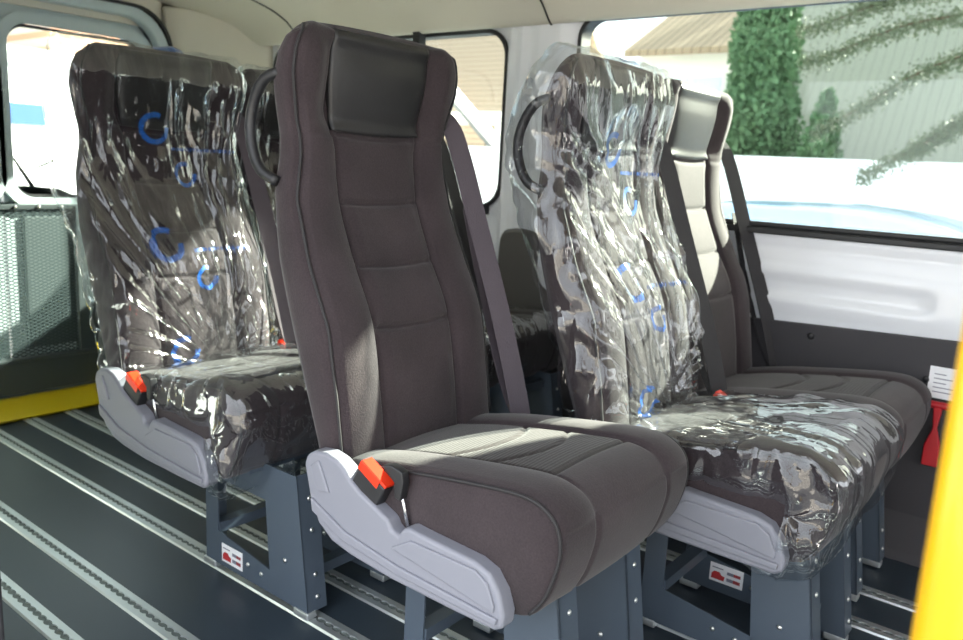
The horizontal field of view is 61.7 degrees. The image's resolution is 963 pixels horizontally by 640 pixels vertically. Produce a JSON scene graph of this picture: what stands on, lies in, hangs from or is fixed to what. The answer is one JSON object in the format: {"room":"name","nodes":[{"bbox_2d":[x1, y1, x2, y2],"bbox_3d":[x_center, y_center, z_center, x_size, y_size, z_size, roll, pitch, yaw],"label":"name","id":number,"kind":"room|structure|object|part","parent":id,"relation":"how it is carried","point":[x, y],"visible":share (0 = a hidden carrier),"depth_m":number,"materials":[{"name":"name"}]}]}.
{"room":"vehicle interior","nodes":[
{"label":"vehicle interior","id":0,"kind":"room"},
{"bbox_2d":[0,0,166,30],"bbox_3d":[-1.895,-0.595,3.270,0.100,1.860,2.080,11,14,37],"label":"wall","id":1,"kind":"structure","parent":0,"point":[155,6],"depth_m":3.36,"materials":[{"name":"beige plastic"}]},
{"bbox_2d":[0,75,10,358],"bbox_3d":[-2.179,-0.496,2.887,0.070,1.660,0.870,11,14,37],"label":"door","id":2,"kind":"structure","parent":1,"relation":"in","point":[2,188],"depth_m":3.27,"materials":[{"name":"grey paint"}]},
{"bbox_2d":[0,2,151,364],"bbox_3d":[-1.688,-0.587,3.498,0.070,1.660,0.750,11,14,37],"label":"door","id":3,"kind":"structure","parent":1,"relation":"in","point":[12,16],"depth_m":3.33,"materials":[{"name":"grey paint"}]},
{"bbox_2d":[13,156,75,197],"bbox_3d":[-1.850,-0.613,3.373,0.040,0.221,0.280,11,14,37],"label":"rear wiper","id":4,"kind":"object","parent":3,"relation":"attached to","point":[31,189],"visible":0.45,"depth_m":3.36,"materials":[{"name":"black plastic"}]},
{"bbox_3d":[-1.894,-0.622,3.314,0.020,0.187,0.121,11,14,37],"label":"arm","id":5,"kind":"part","parent":4,"relation":"part of","materials":[{"name":"black plastic"}]},
{"bbox_3d":[-1.872,-0.639,3.337,0.012,0.058,0.203,11,14,37],"label":"blade","id":6,"kind":"part","parent":4,"relation":"part of","materials":[{"name":"black plastic"}]},
{"bbox_3d":[-1.848,-0.535,3.396,0.040,0.060,0.260,11,14,37],"label":"motor","id":7,"kind":"part","parent":4,"relation":"part of","materials":[{"name":"black plastic"}]},
{"bbox_3d":[-1.698,-0.189,3.576,0.025,0.550,0.615,11,14,37],"label":"panel","id":8,"kind":"part","parent":3,"relation":"part of","materials":[{"name":"grey plastic"}]},
{"bbox_2d":[35,0,168,366],"bbox_3d":[-1.921,-0.486,3.132,0.060,1.615,1.550,11,14,37],"label":"wall","id":9,"kind":"structure","parent":0,"point":[148,25],"depth_m":3.42,"materials":[{"name":"grey paint"}]},
{"bbox_2d":[101,0,172,48],"bbox_3d":[-1.899,-0.479,3.116,0.025,1.626,1.556,11,14,37],"label":"trim","id":10,"kind":"structure","parent":9,"relation":"attached to","point":[150,13],"depth_m":3.50,"materials":[{"name":"black rubber"}]},
{"bbox_2d":[0,381,921,639],"bbox_3d":[0.282,0.734,1.730,5.820,0.060,2.060,11,14,37],"label":"floor","id":11,"kind":"structure","parent":0,"point":[201,599],"depth_m":1.97,"materials":[{"name":"plastic"}]},
{"bbox_2d":[0,571,83,639],"bbox_3d":[-0.034,0.819,1.021,5.030,0.005,0.049,11,14,37],"label":"rail","id":12,"kind":"object","parent":11,"relation":"on","point":[51,627],"visible":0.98,"depth_m":1.74,"materials":[{"name":"metal"}]},
{"bbox_2d":[0,204,105,423],"bbox_3d":[-1.783,-0.025,2.916,0.282,0.763,1.141,11,14,37],"label":"lift","id":13,"kind":"object","parent":11,"relation":"on","point":[20,374],"visible":0.83,"depth_m":3.17,"materials":[{"name":"grey metal"}]},
{"bbox_3d":[-1.927,-0.106,2.891,0.004,0.584,0.942,11,14,37],"label":"panel","id":14,"kind":"part","parent":13,"relation":"part of","materials":[{"name":"grey metal"}]},
{"bbox_3d":[-1.802,0.340,2.986,0.282,0.018,1.140,11,14,37],"label":"floor plate","id":15,"kind":"part","parent":13,"relation":"part of","materials":[{"name":"yellow metal"}]},
{"bbox_2d":[0,501,199,639],"bbox_3d":[0.064,0.801,1.144,5.030,0.005,0.049,11,14,37],"label":"rail","id":16,"kind":"object","parent":11,"relation":"on","point":[150,617],"visible":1,"depth_m":1.88,"materials":[{"name":"metal"}]},
{"bbox_2d":[64,409,264,504],"bbox_3d":[0.394,0.740,1.554,5.030,0.005,0.049,11,14,37],"label":"rail","id":17,"kind":"object","parent":11,"relation":"on","point":[75,413],"visible":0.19,"depth_m":2.88,"materials":[{"name":"metal"}]},
{"bbox_2d":[0,429,369,639],"bbox_3d":[0.214,0.773,1.329,5.030,0.005,0.049,11,14,37],"label":"rail","id":18,"kind":"object","parent":11,"relation":"on","point":[322,622],"visible":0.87,"depth_m":2.16,"materials":[{"name":"metal"}]},
{"bbox_2d":[68,42,390,620],"bbox_3d":[-0.612,-0.045,2.017,0.911,1.256,0.561,10,13,34],"label":"passenger seat","id":19,"kind":"object","parent":18,"relation":"on","point":[193,383],"visible":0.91,"depth_m":2.00,"materials":[{"name":"fabric"}]},
{"bbox_3d":[-0.766,0.241,1.844,0.444,0.154,0.008,11,14,37],"label":"raised panel","id":20,"kind":"part","parent":19,"relation":"part of","materials":[{"name":"grey plastic"}]},
{"bbox_3d":[-0.752,0.200,1.856,0.027,0.072,0.008,10,13,32],"label":"recline lever","id":21,"kind":"part","parent":19,"relation":"part of","materials":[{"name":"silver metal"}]},
{"bbox_3d":[-0.805,-0.267,2.142,0.250,0.864,0.469,11,14,37],"label":"backrest","id":22,"kind":"part","parent":19,"relation":"part of","materials":[{"name":"fabric"}]},
{"bbox_2d":[139,349,319,478],"bbox_3d":[-0.564,0.188,2.015,0.534,0.222,0.469,11,14,37],"label":"seat cushion","id":23,"kind":"object","parent":19,"relation":"on","point":[249,410],"depth_m":1.79,"materials":[{"name":"fabric"}]},
{"bbox_3d":[-0.503,0.460,1.865,0.382,0.305,0.055,11,14,37],"label":"frame","id":24,"kind":"part","parent":19,"relation":"part of","materials":[{"name":"paint"}]},
{"bbox_3d":[-0.486,0.295,1.972,0.220,0.013,0.350,11,14,37],"label":"mounting plate","id":25,"kind":"part","parent":19,"relation":"part of","materials":[{"name":"paint"}]},
{"bbox_3d":[-0.360,0.433,2.043,0.382,0.305,0.055,11,14,37],"label":"frame","id":26,"kind":"part","parent":19,"relation":"part of","materials":[{"name":"paint"}]},
{"bbox_2d":[244,21,688,639],"bbox_3d":[-0.021,0.079,1.568,0.776,1.244,0.561,11,14,37],"label":"passenger seat","id":27,"kind":"object","parent":18,"relation":"on","point":[523,525],"visible":1,"depth_m":1.52,"materials":[{"name":"fabric"}]},
{"bbox_3d":[-0.411,-0.364,1.516,0.089,0.220,0.026,9,12,27],"label":"grab handle","id":28,"kind":"part","parent":27,"relation":"part of","materials":[{"name":"black plastic"}]},
{"bbox_3d":[-0.185,-0.143,1.668,0.250,0.864,0.469,11,14,37],"label":"backrest","id":29,"kind":"part","parent":27,"relation":"part of","materials":[{"name":"fabric"}]},
{"bbox_3d":[-0.146,0.365,1.371,0.444,0.154,0.008,11,14,37],"label":"raised panel","id":30,"kind":"part","parent":27,"relation":"part of","materials":[{"name":"grey plastic"}]},
{"bbox_3d":[-0.132,0.323,1.382,0.027,0.072,0.008,10,13,32],"label":"recline lever","id":31,"kind":"part","parent":27,"relation":"part of","materials":[{"name":"silver metal"}]},
{"bbox_3d":[0.019,0.564,1.467,0.382,0.305,0.055,11,14,37],"label":"frame","id":32,"kind":"part","parent":27,"relation":"part of","materials":[{"name":"paint"}]},
{"bbox_2d":[352,413,686,615],"bbox_3d":[0.056,0.312,1.542,0.534,0.222,0.469,11,14,37],"label":"seat cushion","id":33,"kind":"object","parent":27,"relation":"on","point":[548,503],"depth_m":1.36,"materials":[{"name":"fabric"}]},
{"bbox_3d":[0.162,0.537,1.645,0.382,0.305,0.055,11,14,37],"label":"frame","id":34,"kind":"part","parent":27,"relation":"part of","materials":[{"name":"paint"}]},
{"bbox_2d":[23,417,469,639],"bbox_3d":[0.304,0.757,1.442,5.030,0.005,0.049,11,14,37],"label":"rail","id":35,"kind":"object","parent":11,"relation":"on","point":[392,608],"visible":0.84,"depth_m":2.28,"materials":[{"name":"metal"}]},
{"bbox_2d":[231,69,490,368],"bbox_3d":[-0.373,-0.118,2.461,0.842,1.258,0.538,11,14,37],"label":"passenger seat","id":36,"kind":"object","parent":11,"relation":"on","point":[267,128],"visible":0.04,"depth_m":2.42,"materials":[{"name":"plastic"}]},
{"bbox_3d":[-0.555,-0.334,2.564,0.250,0.864,0.469,11,14,37],"label":"backrest","id":37,"kind":"part","parent":36,"relation":"part of","materials":[{"name":"fabric"}]},
{"bbox_2d":[272,337,489,363],"bbox_3d":[-0.313,0.121,2.437,0.534,0.222,0.469,11,14,37],"label":"seat cushion","id":38,"kind":"object","parent":36,"relation":"on","point":[275,339],"depth_m":2.42,"materials":[{"name":"fabric"}]},
{"bbox_2d":[278,464,695,639],"bbox_3d":[0.542,0.713,1.737,5.030,0.005,0.049,11,14,37],"label":"rail","id":39,"kind":"object","parent":11,"relation":"on","point":[302,469],"visible":0.02,"depth_m":1.81,"materials":[{"name":"metal"}]},
{"bbox_2d":[443,139,561,416],"bbox_3d":[-0.093,-0.170,2.809,0.842,1.258,0.538,11,14,37],"label":"passenger seat","id":40,"kind":"object","parent":11,"relation":"on","point":[537,343],"visible":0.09,"depth_m":2.72,"materials":[{"name":"fabric"}]},
{"bbox_3d":[-0.015,0.332,2.668,0.382,0.305,0.055,11,14,37],"label":"frame","id":41,"kind":"part","parent":40,"relation":"part of","materials":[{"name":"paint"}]},
{"bbox_2d":[482,309,561,387],"bbox_3d":[-0.033,0.069,2.785,0.534,0.222,0.469,11,14,37],"label":"seat cushion","id":42,"kind":"object","parent":40,"relation":"on","point":[537,343],"depth_m":2.67,"materials":[{"name":"fabric"}]},
{"bbox_3d":[0.128,0.305,2.846,0.382,0.305,0.055,11,14,37],"label":"frame","id":43,"kind":"part","parent":40,"relation":"part of","materials":[{"name":"paint"}]},
{"bbox_2d":[513,53,897,639],"bbox_3d":[0.480,0.056,1.792,0.824,1.256,0.589,11,14,37],"label":"passenger seat","id":44,"kind":"object","parent":11,"relation":"on","point":[775,487],"visible":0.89,"depth_m":1.75,"materials":[{"name":"fabric"}]},
{"bbox_3d":[0.108,-0.380,1.745,0.089,0.220,0.026,9,12,27],"label":"grab handle","id":45,"kind":"part","parent":44,"relation":"part of","materials":[{"name":"black plastic"}]},
{"bbox_3d":[0.334,-0.159,1.897,0.250,0.864,0.469,11,14,37],"label":"backrest","id":46,"kind":"part","parent":44,"relation":"part of","materials":[{"name":"plastic"}]},
{"bbox_3d":[0.374,0.349,1.599,0.444,0.154,0.008,11,14,37],"label":"raised panel","id":47,"kind":"part","parent":44,"relation":"part of","materials":[{"name":"grey plastic"}]},
{"bbox_3d":[0.531,0.546,1.701,0.382,0.305,0.055,11,14,37],"label":"frame","id":48,"kind":"part","parent":44,"relation":"part of","materials":[{"name":"paint"}]},
{"bbox_2d":[629,396,897,561],"bbox_3d":[0.576,0.296,1.770,0.534,0.222,0.469,11,14,37],"label":"seat cushion","id":49,"kind":"object","parent":44,"relation":"on","point":[807,468],"depth_m":1.57,"materials":[{"name":"fabric"}]},
{"bbox_3d":[0.674,0.519,1.879,0.382,0.305,0.055,11,14,37],"label":"frame","id":50,"kind":"part","parent":44,"relation":"part of","materials":[{"name":"paint"}]},
{"bbox_2d":[640,541,909,639],"bbox_3d":[0.738,0.676,1.981,5.030,0.005,0.049,11,14,37],"label":"rail","id":51,"kind":"object","parent":11,"relation":"on","point":[883,632],"visible":0.03,"depth_m":1.85,"materials":[{"name":"metal"}]},
{"bbox_2d":[653,78,931,601],"bbox_3d":[0.789,0.011,2.149,0.729,1.244,0.528,11,14,37],"label":"passenger seat","id":52,"kind":"object","parent":11,"relation":"on","point":[696,123],"visible":0.49,"depth_m":2.20,"materials":[{"name":"fabric"}]},
{"bbox_3d":[0.608,-0.213,2.253,0.250,0.864,0.469,11,14,37],"label":"backrest","id":53,"kind":"part","parent":52,"relation":"part of","materials":[{"name":"fabric"}]},
{"bbox_2d":[692,366,931,470],"bbox_3d":[0.849,0.242,2.126,0.534,0.222,0.469,11,14,37],"label":"seat cushion","id":54,"kind":"object","parent":52,"relation":"on","point":[904,400],"depth_m":2.03,"materials":[{"name":"fabric"}]},
{"bbox_3d":[0.789,0.489,2.069,0.382,0.305,0.055,11,14,37],"label":"frame","id":55,"kind":"part","parent":52,"relation":"part of","materials":[{"name":"paint"}]},
{"bbox_3d":[0.932,0.463,2.247,0.382,0.305,0.055,11,14,37],"label":"frame","id":56,"kind":"part","parent":52,"relation":"part of","materials":[{"name":"paint"}]},
{"bbox_2d":[860,585,915,611],"bbox_3d":[0.848,0.656,2.118,5.030,0.005,0.049,11,14,37],"label":"rail","id":57,"kind":"object","parent":11,"relation":"on","point":[876,594],"visible":0.05,"depth_m":1.99,"materials":[{"name":"metal"}]},
{"bbox_2d":[910,326,962,639],"bbox_3d":[0.269,0.144,0.451,0.040,1.575,0.040,11,14,37],"label":"pole","id":58,"kind":"object","parent":11,"relation":"on","point":[938,614],"visible":1,"depth_m":0.44,"materials":[{"name":"yellow metal"}]},
{"bbox_2d":[156,0,854,45],"bbox_3d":[0.391,-0.927,1.388,5.760,0.374,2.010,11,14,37],"label":"ceiling","id":59,"kind":"structure","parent":0,"point":[262,26],"depth_m":2.96,"materials":[{"name":"beige"}]},
{"bbox_2d":[273,21,962,340],"bbox_3d":[1.003,-0.455,2.253,5.698,1.050,0.088,11,14,37],"label":"wall","id":60,"kind":"structure","parent":0,"point":[910,291],"depth_m":2.33,"materials":[{"name":"white paint"}]},
{"bbox_2d":[252,0,292,29],"bbox_3d":[-1.332,-1.207,2.811,0.047,0.218,1.842,11,14,37],"label":"trim","id":61,"kind":"structure","parent":60,"relation":"attached to","point":[252,0],"depth_m":3.37,"materials":[{"name":"grey plastic"}]},
{"bbox_2d":[273,29,508,205],"bbox_3d":[-0.425,-0.836,3.368,1.352,0.652,0.062,11,14,37],"label":"window","id":62,"kind":"structure","parent":60,"relation":"in","point":[482,32],"depth_m":2.98,"materials":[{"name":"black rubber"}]},
{"bbox_2d":[412,31,425,44],"bbox_3d":[-0.245,-1.081,3.099,0.036,0.090,0.058,11,14,37],"label":"upper latch","id":63,"kind":"object","parent":62,"relation":"attached to","point":[418,37],"visible":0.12,"depth_m":3.09,"materials":[{"name":"black plastic"}]},
{"bbox_2d":[483,203,488,214],"bbox_3d":[-0.003,-0.368,3.019,0.069,0.133,0.086,11,14,37],"label":"hook","id":64,"kind":"object","parent":60,"relation":"attached to","point":[486,207],"visible":0.06,"depth_m":3.03,"materials":[{"name":"black plastic"}]},
{"bbox_2d":[498,228,550,310],"bbox_3d":[0.159,-0.154,2.934,0.250,0.355,0.044,11,14,37],"label":"seat back","id":65,"kind":"object","parent":60,"relation":"attached to","point":[518,254],"visible":0.53,"depth_m":2.91,"materials":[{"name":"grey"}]},
{"bbox_2d":[540,0,551,25],"bbox_3d":[-0.321,-1.003,2.028,0.047,0.218,1.842,11,14,37],"label":"trim","id":66,"kind":"structure","parent":60,"relation":"attached to","point":[542,4],"depth_m":2.68,"materials":[{"name":"black rubber"}]},
{"bbox_2d":[577,0,962,251],"bbox_3d":[0.821,-0.596,2.390,1.277,0.665,0.080,11,14,37],"label":"window","id":67,"kind":"structure","parent":60,"relation":"in","point":[587,29],"depth_m":2.28,"materials":[{"name":"clear glass"}]},
{"bbox_3d":[2.234,-0.301,11.077,70.000,0.100,60.000,11,14,37],"label":"ground","id":68,"kind":"structure","parent":0,"visible":0},
{"bbox_2d":[7,24,127,197],"bbox_3d":[-5.487,-2.488,10.502,3.150,3.600,9.000,11,14,37],"label":"building","id":69,"kind":"object","parent":68,"relation":"on","point":[44,127],"visible":0.24,"depth_m":8.91,"materials":[{"name":"white paint"}]},
{"bbox_2d":[426,30,603,146],"bbox_3d":[1.166,-4.284,16.931,6.800,5.400,6.150,11,14,37],"label":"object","id":70,"kind":"object","parent":68,"relation":"on","point":[477,107],"visible":0.17,"depth_m":15.68,"materials":[{"name":"beige tile"}]},
{"bbox_2d":[624,12,737,91],"bbox_3d":[7.319,-3.454,12.978,7.750,5.900,6.700,11,14,37],"label":"house","id":71,"kind":"object","parent":68,"relation":"on","point":[689,48],"visible":0.19,"depth_m":12.40,"materials":[{"name":"roof tile"},{"name":"white painted plaster"}]},
{"bbox_3d":[3.185,-3.387,12.412,1.000,0.650,0.040,11,14,37],"label":"pane","id":72,"kind":"part","parent":71,"relation":"part of","materials":[{"name":"white glass"}]},
{"bbox_2d":[461,146,962,215],"bbox_3d":[4.499,-0.354,6.794,17.300,1.850,0.300,11,14,37],"label":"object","id":73,"kind":"structure","parent":68,"relation":"on","point":[937,186],"depth_m":7.52,"materials":[{"name":"white"}]},
{"bbox_2d":[723,7,806,157],"bbox_3d":[3.143,-2.265,9.325,1.319,4.564,1.270,-4,13,-33],"label":"conifer","id":74,"kind":"object","parent":68,"relation":"on","point":[762,79],"visible":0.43,"depth_m":8.95,"materials":[{"name":"green plant"}]},
{"bbox_2d":[796,86,843,158],"bbox_3d":[3.411,-1.052,8.261,0.784,2.602,0.768,11,14,37],"label":"shrub","id":75,"kind":"object","parent":68,"relation":"on","point":[828,100],"visible":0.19,"depth_m":8.02,"materials":[{"name":"green plant"}]},
{"bbox_2d":[721,199,962,237],"bbox_3d":[1.912,0.011,5.045,4.415,1.522,1.812,11,14,37],"label":"parked car","id":76,"kind":"object","parent":68,"relation":"on","point":[850,215],"visible":0.18,"depth_m":4.11,"materials":[{"name":"blue paint"}]},
{"bbox_2d":[790,0,962,162],"bbox_3d":[7.644,-1.515,7.741,10.300,4.100,1.450,11,14,37],"label":"building wall","id":77,"kind":"structure","parent":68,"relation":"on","point":[890,129],"depth_m":9.63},
{"bbox_2d":[792,0,962,193],"bbox_3d":[3.767,-1.213,5.833,3.182,3.823,0.240,11,14,37],"label":"branches","id":78,"kind":"object","parent":68,"relation":"on","point":[933,138],"visible":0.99,"depth_m":6.22,"materials":[{"name":"green plant"}]},
{"bbox_3d":[1.005,-0.232,2.313,5.700,1.810,0.045,11,14,37],"label":"wall","id":79,"kind":"structure","parent":0,"visible":0},
{"bbox_2d":[162,6,272,150],"bbox_3d":[-1.214,-0.873,3.737,0.310,1.060,0.375,11,14,37],"label":"trim","id":80,"kind":"structure","parent":79,"relation":"attached to","point":[194,33],"depth_m":3.64,"materials":[{"name":"beige plastic"}]},
{"bbox_2d":[545,317,959,519],"bbox_3d":[0.962,0.289,2.377,5.680,0.640,0.025,11,14,37],"label":"trim","id":81,"kind":"structure","parent":79,"relation":"attached to","point":[909,485],"depth_m":2.24,"materials":[{"name":"grey plastic"}]},
{"bbox_2d":[884,508,929,567],"bbox_3d":[0.931,0.547,2.404,5.680,0.120,0.082,11,14,37],"label":"baseboard","id":82,"kind":"structure","parent":79,"relation":"attached to","point":[905,535],"depth_m":2.21,"materials":[{"name":"grey plastic"}]},
{"bbox_2d":[921,400,948,466],"bbox_3d":[1.200,0.300,2.155,0.085,0.177,0.036,11,14,37],"label":"hammer","id":83,"kind":"object","parent":79,"relation":"attached to","point":[931,447],"visible":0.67,"depth_m":2.14,"materials":[{"name":"red plastic"}]},
{"bbox_2d":[927,365,954,400],"bbox_3d":[1.224,0.169,2.134,0.075,0.085,0.002,11,14,37],"label":"notice","id":84,"kind":"object","parent":79,"relation":"attached to","point":[940,383],"visible":0.8,"depth_m":2.14,"materials":[{"name":"white paper"}]},
{"bbox_2d":[932,373,952,394],"bbox_3d":[1.224,0.170,2.134,0.050,0.050,0.001,11,14,37],"label":"print","id":85,"kind":"object","parent":84,"relation":"attached to","point":[942,383],"depth_m":2.14,"materials":[{"name":"grey paper"}]},
{"bbox_3d":[-0.261,0.007,0.740,5.700,1.800,0.060,11,14,37],"label":"wall","id":86,"kind":"structure","parent":0,"visible":0},
{"bbox_2d":[0,575,4,639],"bbox_3d":[-0.842,0.436,1.349,0.040,0.550,0.060,11,14,37],"label":"trim","id":87,"kind":"structure","parent":86,"relation":"attached to","point":[2,637],"depth_m":1.37,"materials":[{"name":"grey metal"}]}
]}

